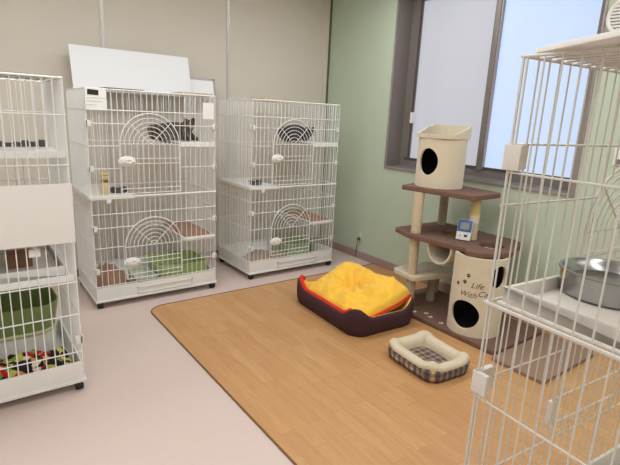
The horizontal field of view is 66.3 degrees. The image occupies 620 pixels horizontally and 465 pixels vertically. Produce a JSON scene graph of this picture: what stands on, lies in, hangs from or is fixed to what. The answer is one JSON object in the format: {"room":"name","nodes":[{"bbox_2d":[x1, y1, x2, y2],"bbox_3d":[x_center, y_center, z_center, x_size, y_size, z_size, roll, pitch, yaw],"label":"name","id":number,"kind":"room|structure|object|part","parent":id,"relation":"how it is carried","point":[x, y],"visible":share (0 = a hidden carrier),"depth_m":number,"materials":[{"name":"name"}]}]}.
{"room":"cat shelter room","nodes":[
{"label":"cat shelter room","id":0,"kind":"room"},
{"bbox_2d":[0,0,326,268],"bbox_3d":[-2.273,-0.890,3.557,6.200,2.700,0.100,-7,17,-36],"label":"wall","id":1,"kind":"structure","parent":0,"point":[277,46],"depth_m":4.28,"materials":[{"name":"beige paint"}]},
{"bbox_2d":[99,0,116,260],"bbox_3d":[-1.675,-0.988,3.912,0.030,2.622,0.014,-7,17,-36],"label":"trim","id":2,"kind":"structure","parent":1,"relation":"attached to","point":[101,12],"depth_m":3.94,"materials":[{"name":"metal"}]},
{"bbox_2d":[77,237,317,277],"bbox_3d":[-2.307,0.395,3.821,5.988,0.078,0.010,-7,17,-36],"label":"baseboard","id":3,"kind":"structure","parent":1,"relation":"attached to","point":[314,238],"depth_m":4.77,"materials":[{"name":"brown wood"}]},
{"bbox_2d":[226,0,229,244],"bbox_3d":[-0.788,-1.102,4.554,0.030,2.622,0.014,-7,17,-36],"label":"trim","id":4,"kind":"structure","parent":1,"relation":"attached to","point":[228,1],"depth_m":4.46,"materials":[{"name":"metal"}]},
{"bbox_2d":[315,0,330,236],"bbox_3d":[0.137,-1.222,5.228,0.052,2.622,0.007,-7,17,-36],"label":"trim","id":5,"kind":"structure","parent":1,"relation":"attached to","point":[328,2],"depth_m":5.12,"materials":[{"name":"beige plastic"}]},
{"bbox_2d":[0,243,371,464],"bbox_3d":[-0.286,1.226,1.188,6.200,0.100,7.050,-7,17,-36],"label":"floor","id":6,"kind":"structure","parent":0,"point":[144,399],"depth_m":2.35,"materials":[{"name":"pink plastic"}]},
{"bbox_2d":[0,72,86,403],"bbox_3d":[-1.688,0.045,2.253,0.950,1.556,0.662,-7,17,-36],"label":"cage","id":7,"kind":"object","parent":6,"relation":"on","point":[69,336],"visible":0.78,"depth_m":2.32,"materials":[{"name":"white metal"}]},
{"bbox_2d":[5,142,11,146],"bbox_3d":[-1.547,-0.451,2.430,0.028,0.018,0.060,-4,15,-26],"label":"block","id":8,"kind":"object","parent":7,"relation":"on","point":[7,144],"visible":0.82,"depth_m":2.41,"materials":[{"name":"grey plastic"}]},
{"bbox_2d":[13,142,20,146],"bbox_3d":[-1.515,-0.457,2.453,0.025,0.022,0.060,-9,18,-40],"label":"block","id":9,"kind":"object","parent":7,"relation":"on","point":[18,144],"visible":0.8,"depth_m":2.43,"materials":[{"name":"grey plastic"}]},
{"bbox_2d":[21,140,28,146],"bbox_3d":[-1.485,-0.465,2.474,0.028,0.030,0.060,-3,15,-24],"label":"block","id":10,"kind":"object","parent":7,"relation":"on","point":[22,141],"visible":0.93,"depth_m":2.45,"materials":[{"name":"grey plastic"}]},
{"bbox_2d":[0,71,53,78],"bbox_3d":[-1.417,-0.728,2.182,0.400,0.004,0.400,-7,17,-36],"label":"cardboard sheet","id":11,"kind":"object","parent":7,"relation":"on","point":[0,71],"visible":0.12,"depth_m":2.10,"materials":[{"name":"white cardboard"}]},
{"bbox_2d":[0,286,57,359],"bbox_3d":[-1.656,0.530,2.571,0.521,0.335,0.348,-7,17,-36],"label":"tray","id":12,"kind":"object","parent":7,"relation":"on","point":[25,295],"visible":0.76,"depth_m":2.53,"materials":[{"name":"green plastic"}]},
{"bbox_3d":[-1.871,-0.093,2.485,0.930,1.408,0.008,-7,17,-36],"label":"panel","id":13,"kind":"part","parent":7,"relation":"part of","materials":[{"name":"white metal"}]},
{"bbox_3d":[-1.658,-0.708,2.082,0.928,0.010,0.618,-7,17,-36],"label":"panel","id":14,"kind":"part","parent":7,"relation":"part of","materials":[{"name":"white metal"}]},
{"bbox_2d":[0,144,65,158],"bbox_3d":[-1.552,-0.393,2.241,0.622,0.032,0.594,-7,17,-36],"label":"shelf","id":15,"kind":"object","parent":7,"relation":"attached to","point":[51,151],"depth_m":2.16,"materials":[{"name":"white plastic"}]},
{"bbox_2d":[0,245,67,283],"bbox_3d":[-1.525,0.156,2.417,0.446,0.051,0.516,-7,17,-36],"label":"tray","id":16,"kind":"object","parent":7,"relation":"on","point":[50,249],"visible":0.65,"depth_m":2.35,"materials":[{"name":"white plastic"}]},
{"bbox_2d":[4,249,32,268],"bbox_3d":[-1.481,0.133,2.412,0.110,0.070,0.100,-7,17,-36],"label":"box","id":17,"kind":"object","parent":16,"relation":"on","point":[10,255],"visible":0.68,"depth_m":2.38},
{"bbox_2d":[30,141,37,146],"bbox_3d":[-1.452,-0.466,2.498,0.025,0.024,0.060,-8,17,-37],"label":"block","id":18,"kind":"object","parent":7,"relation":"on","point":[33,143],"visible":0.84,"depth_m":2.48,"materials":[{"name":"grey plastic"}]},
{"bbox_2d":[28,246,40,257],"bbox_3d":[-1.285,0.078,2.209,0.048,0.073,0.020,-7,17,-36],"label":"tag","id":19,"kind":"object","parent":7,"relation":"hanging from","point":[31,253],"visible":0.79,"depth_m":2.20,"materials":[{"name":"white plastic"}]},
{"bbox_2d":[0,346,71,379],"bbox_3d":[-1.567,0.694,2.314,0.740,0.147,0.224,-7,17,-36],"label":"blanket","id":20,"kind":"object","parent":7,"relation":"on","point":[31,356],"visible":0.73,"depth_m":2.38,"materials":[{"name":"multicoloured fabric"}]},
{"bbox_2d":[0,270,73,291],"bbox_3d":[-1.582,0.189,2.382,0.617,0.032,0.594,-7,17,-36],"label":"shelf","id":21,"kind":"object","parent":7,"relation":"attached to","point":[70,277],"depth_m":2.24,"materials":[{"name":"white plastic"}]},
{"bbox_2d":[0,183,75,249],"bbox_3d":[-1.364,-0.059,2.058,0.620,0.282,0.006,-7,17,-36],"label":"panel","id":22,"kind":"object","parent":7,"relation":"hanging from","point":[30,215],"visible":1,"depth_m":2.14,"materials":[{"name":"white plastic"}]},
{"bbox_2d":[38,139,44,146],"bbox_3d":[-1.423,-0.475,2.518,0.028,0.034,0.060,-6,16,-32],"label":"block","id":23,"kind":"object","parent":7,"relation":"on","point":[41,142],"visible":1,"depth_m":2.49,"materials":[{"name":"grey plastic"}]},
{"bbox_2d":[0,318,86,403],"bbox_3d":[-1.727,0.720,2.430,0.946,0.160,0.636,-7,17,-36],"label":"tray","id":24,"kind":"object","parent":7,"relation":"on","point":[20,386],"depth_m":2.37,"materials":[{"name":"white plastic"}]},
{"bbox_3d":[-1.319,-0.079,2.515,0.006,1.398,0.612,-7,17,-36],"label":"panel","id":25,"kind":"part","parent":7,"relation":"part of","materials":[{"name":"white metal"}]},
{"bbox_2d":[66,87,216,308],"bbox_3d":[-1.309,-0.305,3.767,0.950,1.556,0.662,-7,17,-36],"label":"cage","id":26,"kind":"object","parent":6,"relation":"on","point":[87,192],"visible":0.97,"depth_m":3.60,"materials":[{"name":"white metal"}]},
{"bbox_3d":[-1.682,-0.334,3.491,0.005,1.398,0.612,-7,17,-36],"label":"panel","id":27,"kind":"part","parent":26,"relation":"part of","materials":[{"name":"white metal"}]},
{"bbox_2d":[84,88,106,109],"bbox_3d":[-1.411,-0.878,3.130,0.132,0.135,0.006,-7,17,-36],"label":"card","id":28,"kind":"object","parent":26,"relation":"attached to","point":[95,99],"visible":1,"depth_m":3.13,"materials":[{"name":"white paper"}]},
{"bbox_2d":[100,170,109,194],"bbox_3d":[-1.474,-0.361,3.412,0.068,0.168,0.068,-7,17,-36],"label":"figurine","id":29,"kind":"object","parent":26,"relation":"on","point":[105,184],"visible":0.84,"depth_m":3.39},
{"bbox_2d":[97,262,128,287],"bbox_3d":[-1.560,0.330,3.721,0.264,0.189,0.352,-7,17,-36],"label":"bedding","id":30,"kind":"object","parent":26,"relation":"on","point":[112,276],"visible":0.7,"depth_m":3.63,"materials":[{"name":"brown fabric"}]},
{"bbox_2d":[110,186,126,192],"bbox_3d":[-1.422,-0.317,3.528,0.129,0.033,0.129,-7,17,-36],"label":"bowl","id":31,"kind":"object","parent":26,"relation":"on","point":[118,188],"visible":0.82,"depth_m":3.50,"materials":[{"name":"metal"}]},
{"bbox_2d":[97,87,143,90],"bbox_3d":[-1.319,-0.999,3.310,0.260,0.006,0.180,-10,18,-41],"label":"cardboard sheet","id":32,"kind":"object","parent":26,"relation":"on","point":[97,87],"visible":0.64,"depth_m":3.23,"materials":[{"name":"beige cardboard"}]},
{"bbox_3d":[-1.492,-0.444,3.998,0.929,1.408,0.008,-7,17,-36],"label":"panel","id":33,"kind":"part","parent":26,"relation":"part of","materials":[{"name":"white metal"}]},
{"bbox_2d":[68,44,191,92],"bbox_3d":[-1.416,-1.292,3.827,0.934,0.324,0.093,-7,17,-36],"label":"board","id":34,"kind":"object","parent":26,"relation":"on","point":[91,66],"visible":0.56,"depth_m":3.79,"materials":[{"name":"white plastic"}]},
{"bbox_3d":[-1.279,-1.058,3.595,0.928,0.009,0.618,-7,17,-36],"label":"panel","id":35,"kind":"part","parent":26,"relation":"part of","materials":[{"name":"white metal"}]},
{"bbox_2d":[127,267,156,282],"bbox_3d":[-1.348,0.365,3.813,0.167,0.097,0.277,-7,17,-36],"label":"food tray","id":36,"kind":"object","parent":26,"relation":"on","point":[139,269],"visible":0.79,"depth_m":3.88,"materials":[{"name":"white plastic"}]},
{"bbox_2d":[78,257,216,308],"bbox_3d":[-1.347,0.369,3.943,0.946,0.160,0.636,-7,17,-36],"label":"tray","id":37,"kind":"object","parent":26,"relation":"on","point":[100,295],"depth_m":3.69,"materials":[{"name":"white plastic"}]},
{"bbox_3d":[-1.146,-0.568,3.425,0.432,0.569,0.008,-7,17,-36],"label":"cage door","id":38,"kind":"part","parent":26,"relation":"part of","materials":[{"name":"white metal"}]},
{"bbox_3d":[-1.312,-0.348,3.766,0.936,0.012,0.633,-7,17,-36],"label":"frame","id":39,"kind":"part","parent":26,"relation":"part of","materials":[{"name":"white metal"}]},
{"bbox_3d":[-1.176,0.105,3.591,0.427,0.462,0.008,-7,17,-36],"label":"cage door","id":40,"kind":"part","parent":26,"relation":"part of","materials":[{"name":"white metal"}]},
{"bbox_2d":[147,117,198,140],"bbox_3d":[-1.091,-0.823,3.763,0.367,0.184,0.229,-7,17,-36],"label":"cat","id":41,"kind":"object","parent":26,"relation":"on","point":[181,130],"visible":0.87,"depth_m":3.75},
{"bbox_2d":[146,250,207,278],"bbox_3d":[-1.133,0.290,4.034,0.431,0.157,0.387,-7,17,-36],"label":"tray","id":42,"kind":"object","parent":26,"relation":"on","point":[187,254],"visible":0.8,"depth_m":4.07,"materials":[{"name":"green plastic"}]},
{"bbox_2d":[155,140,213,145],"bbox_3d":[-1.037,-0.742,3.858,0.282,0.032,0.594,-7,17,-36],"label":"shelf","id":43,"kind":"object","parent":26,"relation":"attached to","point":[179,142],"depth_m":3.65,"materials":[{"name":"white plastic"}]},
{"bbox_2d":[163,220,209,236],"bbox_3d":[-1.052,-0.041,4.040,0.224,0.032,0.540,-7,17,-36],"label":"mat","id":44,"kind":"object","parent":26,"relation":"on","point":[200,231],"visible":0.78,"depth_m":3.96,"materials":[{"name":"brown fabric"}]},
{"bbox_2d":[159,223,213,240],"bbox_3d":[-1.061,-0.022,4.042,0.257,0.032,0.594,-7,17,-36],"label":"shelf","id":45,"kind":"object","parent":26,"relation":"attached to","point":[210,235],"depth_m":3.84,"materials":[{"name":"white plastic"}]},
{"bbox_2d":[170,92,212,95],"bbox_3d":[-0.920,-1.071,3.671,0.240,0.012,0.280,-6,16,-33],"label":"cardboard sheet","id":46,"kind":"object","parent":26,"relation":"on","point":[170,92],"visible":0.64,"depth_m":3.56,"materials":[{"name":"beige cardboard"}]},
{"bbox_3d":[-0.940,-0.430,4.029,0.005,1.398,0.612,-7,17,-36],"label":"panel","id":47,"kind":"part","parent":26,"relation":"part of","materials":[{"name":"white metal"}]},
{"bbox_2d":[190,77,215,98],"bbox_3d":[-0.984,-1.280,4.192,0.320,0.167,0.047,-7,17,-36],"label":"framed panel","id":48,"kind":"object","parent":26,"relation":"on","point":[198,85],"visible":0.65,"depth_m":4.21,"materials":[{"name":"white plastic"}]},
{"bbox_2d":[203,103,213,118],"bbox_3d":[-0.772,-0.922,3.605,0.090,0.120,0.003,-7,17,-36],"label":"card","id":49,"kind":"object","parent":26,"relation":"attached to","point":[208,108],"visible":1,"depth_m":3.60,"materials":[{"name":"white paper"}]},
{"bbox_2d":[218,99,340,278],"bbox_3d":[-0.305,-0.444,4.533,0.950,1.556,0.662,-7,17,-36],"label":"cage","id":50,"kind":"object","parent":6,"relation":"on","point":[233,254],"visible":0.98,"depth_m":4.40,"materials":[{"name":"white metal"}]},
{"bbox_3d":[-0.679,-0.473,4.258,0.005,1.398,0.612,-7,17,-36],"label":"panel","id":51,"kind":"part","parent":50,"relation":"part of","materials":[{"name":"white metal"}]},
{"bbox_2d":[248,180,261,184],"bbox_3d":[-0.489,-0.446,4.239,0.121,0.033,0.121,-7,17,-36],"label":"bowl","id":52,"kind":"object","parent":50,"relation":"on","point":[253,181],"visible":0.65,"depth_m":4.20,"materials":[{"name":"metal"}]},
{"bbox_3d":[-0.488,-0.582,4.765,0.929,1.408,0.008,-7,17,-36],"label":"panel","id":53,"kind":"part","parent":50,"relation":"part of","materials":[{"name":"white metal"}]},
{"bbox_2d":[244,249,283,261],"bbox_3d":[-0.448,0.227,4.530,0.498,0.109,0.399,-7,17,-36],"label":"cushion","id":54,"kind":"object","parent":50,"relation":"on","point":[255,255],"visible":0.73,"depth_m":4.45,"materials":[{"name":"brown fabric"}]},
{"bbox_2d":[250,98,288,100],"bbox_3d":[-0.351,-1.154,4.123,0.280,0.012,0.200,-11,19,-44],"label":"cardboard sheet","id":55,"kind":"object","parent":50,"relation":"on","point":[250,98],"visible":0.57,"depth_m":4.03,"materials":[{"name":"beige cardboard"}]},
{"bbox_2d":[218,239,331,278],"bbox_3d":[-0.344,0.230,4.709,0.946,0.160,0.636,-7,17,-36],"label":"tray","id":56,"kind":"object","parent":50,"relation":"on","point":[323,254],"depth_m":4.51,"materials":[{"name":"white plastic"}]},
{"bbox_3d":[-0.275,-1.197,4.361,0.928,0.009,0.618,-7,17,-36],"label":"panel","id":57,"kind":"part","parent":50,"relation":"part of","materials":[{"name":"white metal"}]},
{"bbox_3d":[-0.308,-0.487,4.533,0.936,0.012,0.633,-7,17,-36],"label":"frame","id":58,"kind":"part","parent":50,"relation":"part of","materials":[{"name":"white metal"}]},
{"bbox_3d":[-0.172,-0.034,4.358,0.427,0.462,0.008,-7,17,-36],"label":"cage door","id":59,"kind":"part","parent":50,"relation":"part of","materials":[{"name":"white metal"}]},
{"bbox_2d":[272,235,310,256],"bbox_3d":[-0.197,0.137,4.908,0.321,0.127,0.343,-7,17,-36],"label":"tray","id":60,"kind":"object","parent":50,"relation":"on","point":[303,243],"visible":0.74,"depth_m":4.82,"materials":[{"name":"green plastic"}]},
{"bbox_3d":[-0.142,-0.707,4.192,0.432,0.569,0.008,-7,17,-36],"label":"cage door","id":61,"kind":"part","parent":50,"relation":"part of","materials":[{"name":"white metal"}]},
{"bbox_3d":[-0.126,-0.449,4.288,0.930,1.408,0.010,-7,17,-36],"label":"panel","id":62,"kind":"part","parent":50,"relation":"part of","materials":[{"name":"white metal"}]},
{"bbox_2d":[278,125,314,141],"bbox_3d":[-0.128,-0.948,4.527,0.347,0.157,0.254,-7,17,-36],"label":"cat","id":63,"kind":"object","parent":50,"relation":"on","point":[294,127],"visible":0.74,"depth_m":4.48},
{"bbox_2d":[283,209,328,221],"bbox_3d":[-0.048,-0.179,4.806,0.224,0.032,0.540,-7,17,-36],"label":"mat","id":64,"kind":"object","parent":50,"relation":"on","point":[292,212],"visible":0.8,"depth_m":4.75,"materials":[{"name":"brown fabric"}]},
{"bbox_2d":[279,211,332,224],"bbox_3d":[-0.058,-0.161,4.808,0.257,0.032,0.594,-7,17,-36],"label":"shelf","id":65,"kind":"object","parent":50,"relation":"attached to","point":[326,221],"depth_m":4.63,"materials":[{"name":"white plastic"}]},
{"bbox_2d":[279,138,336,145],"bbox_3d":[-0.033,-0.881,4.625,0.282,0.032,0.594,-7,17,-36],"label":"shelf","id":66,"kind":"object","parent":50,"relation":"attached to","point":[312,142],"depth_m":4.43,"materials":[{"name":"white plastic"}]},
{"bbox_3d":[0.064,-0.569,4.795,0.005,1.398,0.612,-7,17,-36],"label":"panel","id":67,"kind":"part","parent":50,"relation":"part of","materials":[{"name":"white metal"}]},
{"bbox_2d":[151,263,619,464],"bbox_3d":[1.347,1.041,2.043,2.307,0.011,5.530,-7,17,-36],"label":"floor mat","id":68,"kind":"object","parent":6,"relation":"on","point":[323,394],"visible":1,"depth_m":2.59,"materials":[{"name":"brown wood"}]},
{"bbox_3d":[1.347,1.041,2.043,2.307,0.011,5.530,-7,17,-36],"label":"edge trim","id":69,"kind":"part","parent":68,"relation":"part of","materials":[{"name":"brown wood"}]},
{"bbox_2d":[297,275,413,336],"bbox_3d":[0.325,0.498,3.610,0.604,0.214,0.838,-6,16,-32],"label":"pet bed","id":70,"kind":"object","parent":68,"relation":"on","point":[353,322],"visible":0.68,"depth_m":3.32,"materials":[{"name":"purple fabric"}]},
{"bbox_2d":[308,262,410,316],"bbox_3d":[0.339,0.413,3.597,0.512,0.264,0.754,-6,16,-32],"label":"cushion","id":71,"kind":"object","parent":70,"relation":"in","point":[352,285],"visible":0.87,"depth_m":3.44,"materials":[{"name":"yellow fabric"}]},
{"bbox_2d":[388,330,469,382],"bbox_3d":[0.716,0.741,2.889,0.359,0.119,0.435,-5,16,-30],"label":"pet bed","id":72,"kind":"object","parent":68,"relation":"on","point":[432,360],"visible":1,"depth_m":2.83,"materials":[{"name":"beige fabric"}]},
{"bbox_2d":[394,124,541,354],"bbox_3d":[1.157,-0.042,3.445,0.640,1.416,1.035,-7,17,-36],"label":"cat tree","id":73,"kind":"object","parent":68,"relation":"on","point":[460,314],"visible":0.94,"depth_m":3.43,"materials":[{"name":"fabric"}]},
{"bbox_3d":[0.777,0.458,3.698,0.076,0.228,0.076,-7,17,-36],"label":"post","id":74,"kind":"part","parent":73,"relation":"part of","materials":[{"name":"fabric"}]},
{"bbox_3d":[0.790,0.173,3.629,0.076,0.288,0.076,-7,17,-36],"label":"post","id":75,"kind":"part","parent":73,"relation":"part of","materials":[{"name":"fabric"}]},
{"bbox_3d":[0.806,-0.149,3.550,0.076,0.308,0.076,-7,17,-36],"label":"post","id":76,"kind":"part","parent":73,"relation":"part of","materials":[{"name":"fabric"}]},
{"bbox_3d":[0.979,0.437,3.827,0.070,0.228,0.070,-7,17,-36],"label":"post","id":77,"kind":"part","parent":73,"relation":"part of","materials":[{"name":"fabric"}]},
{"bbox_3d":[1.073,0.233,3.995,0.070,0.552,0.070,-7,17,-36],"label":"post","id":78,"kind":"part","parent":73,"relation":"part of","materials":[{"name":"fabric"}]},
{"bbox_3d":[1.094,-0.217,3.885,0.070,0.308,0.070,-7,17,-36],"label":"post","id":79,"kind":"part","parent":73,"relation":"part of","materials":[{"name":"fabric"}]},
{"bbox_2d":[456,219,473,240],"bbox_3d":[1.108,-0.018,3.402,0.100,0.144,0.058,10,16,28],"label":"thermometer","id":80,"kind":"object","parent":73,"relation":"on","point":[464,230],"visible":1,"depth_m":3.39,"materials":[{"name":"white plastic"}]},
{"bbox_3d":[1.186,-0.101,3.428,0.070,0.308,0.070,-7,17,-36],"label":"post","id":81,"kind":"part","parent":73,"relation":"part of","materials":[{"name":"fabric"}]},
{"bbox_3d":[1.112,0.632,3.600,0.610,0.032,1.035,-7,17,-36],"label":"board","id":82,"kind":"part","parent":73,"relation":"part of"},
{"bbox_2d":[464,45,619,464],"bbox_3d":[1.122,0.373,1.355,1.136,1.606,0.690,-5,16,-30],"label":"cage","id":83,"kind":"object","parent":68,"relation":"on","point":[542,300],"visible":0.91,"depth_m":1.25,"materials":[{"name":"white metal"}]},
{"bbox_3d":[1.132,0.220,1.313,1.125,0.012,0.673,-5,16,-30],"label":"frame","id":84,"kind":"part","parent":83,"relation":"part of","materials":[{"name":"beige metal"}]},
{"bbox_2d":[496,274,619,355],"bbox_3d":[0.931,0.218,1.181,0.667,0.060,0.690,-7,17,-36],"label":"tray","id":85,"kind":"object","parent":83,"relation":"on","point":[603,332],"depth_m":1.18,"materials":[{"name":"beige plastic"}]},
{"bbox_3d":[1.163,-0.400,1.161,1.118,0.009,0.658,-5,16,-30],"label":"panel","id":86,"kind":"part","parent":83,"relation":"part of","materials":[{"name":"beige metal"}]},
{"bbox_2d":[536,29,619,66],"bbox_3d":[1.008,-0.403,1.088,1.220,0.012,0.580,-5,16,-30],"label":"cardboard sheet","id":87,"kind":"object","parent":83,"relation":"on","point":[612,38],"visible":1,"depth_m":1.02,"materials":[{"name":"white cardboard"}]},
{"bbox_2d":[605,0,619,31],"bbox_3d":[1.899,-1.300,2.849,0.018,0.230,0.230,-7,17,-36],"label":"fan","id":88,"kind":"object","parent":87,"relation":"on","point":[612,21],"visible":0.82,"depth_m":2.90,"materials":[{"name":"white plastic"}]},
{"bbox_3d":[1.023,0.440,1.710,0.429,0.505,0.009,-5,16,-30],"label":"cage door","id":89,"kind":"part","parent":83,"relation":"part of","materials":[{"name":"beige metal"}]},
{"bbox_2d":[559,257,619,309],"bbox_3d":[0.837,0.140,1.324,0.265,0.069,0.265,-7,17,-36],"label":"bowl","id":90,"kind":"object","parent":83,"relation":"on","point":[596,267],"visible":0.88,"depth_m":1.30,"materials":[{"name":"silver metal"}]},
{"bbox_3d":[1.042,-0.061,1.585,0.433,0.340,0.008,-5,16,-30],"label":"cage door","id":91,"kind":"part","parent":83,"relation":"part of","materials":[{"name":"beige metal"}]},
{"bbox_2d":[590,444,619,464],"bbox_3d":[1.092,1.077,1.520,1.195,0.160,0.781,-7,17,-36],"label":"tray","id":92,"kind":"object","parent":83,"relation":"on","point":[605,458],"depth_m":1.94,"materials":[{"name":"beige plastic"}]},
{"bbox_2d":[492,333,593,383],"bbox_3d":[1.502,0.792,3.039,0.670,0.024,0.340,-7,17,-36],"label":"mat","id":93,"kind":"object","parent":68,"relation":"on","point":[528,344],"visible":0.64,"depth_m":3.00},
{"bbox_2d":[320,0,619,285],"bbox_3d":[2.317,-0.460,2.694,0.300,2.700,6.850,-7,17,-36],"label":"wall","id":94,"kind":"structure","parent":0,"point":[370,198],"depth_m":4.55,"materials":[{"name":"green paint"}]},
{"bbox_2d":[358,231,362,242],"bbox_3d":[0.528,0.044,4.989,0.010,0.116,0.070,-7,17,-36],"label":"wall outlet","id":95,"kind":"object","parent":94,"relation":"attached to","point":[360,234],"visible":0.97,"depth_m":4.98,"materials":[{"name":"white plastic"}]},
{"bbox_2d":[319,237,617,355],"bbox_3d":[2.130,0.829,2.913,0.012,0.078,6.850,-7,17,-36],"label":"baseboard","id":96,"kind":"structure","parent":94,"relation":"attached to","point":[443,286],"depth_m":4.85,"materials":[{"name":"brown wood"}]},
{"bbox_2d":[384,0,608,196],"bbox_3d":[1.395,-1.192,3.810,0.292,1.892,2.143,-7,17,-36],"label":"window","id":97,"kind":"structure","parent":94,"relation":"in","point":[456,62],"depth_m":3.83,"materials":[{"name":"grey"}]},
{"bbox_3d":[1.224,-1.313,4.145,0.008,1.452,0.837,-7,17,-36],"label":"pane","id":98,"kind":"part","parent":97,"relation":"part of","materials":[{"name":"grey"}]},
{"bbox_3d":[1.700,-1.132,3.498,0.008,1.452,0.810,-7,17,-36],"label":"pane","id":99,"kind":"part","parent":97,"relation":"part of","materials":[{"name":"grey"}]},
{"bbox_2d":[612,147,619,165],"bbox_3d":[1.930,-0.475,2.958,0.012,0.116,0.070,-7,17,-36],"label":"light switch","id":100,"kind":"object","parent":94,"relation":"attached to","point":[615,151],"visible":0.6,"depth_m":2.97,"materials":[{"name":"white plastic"}]}
]}

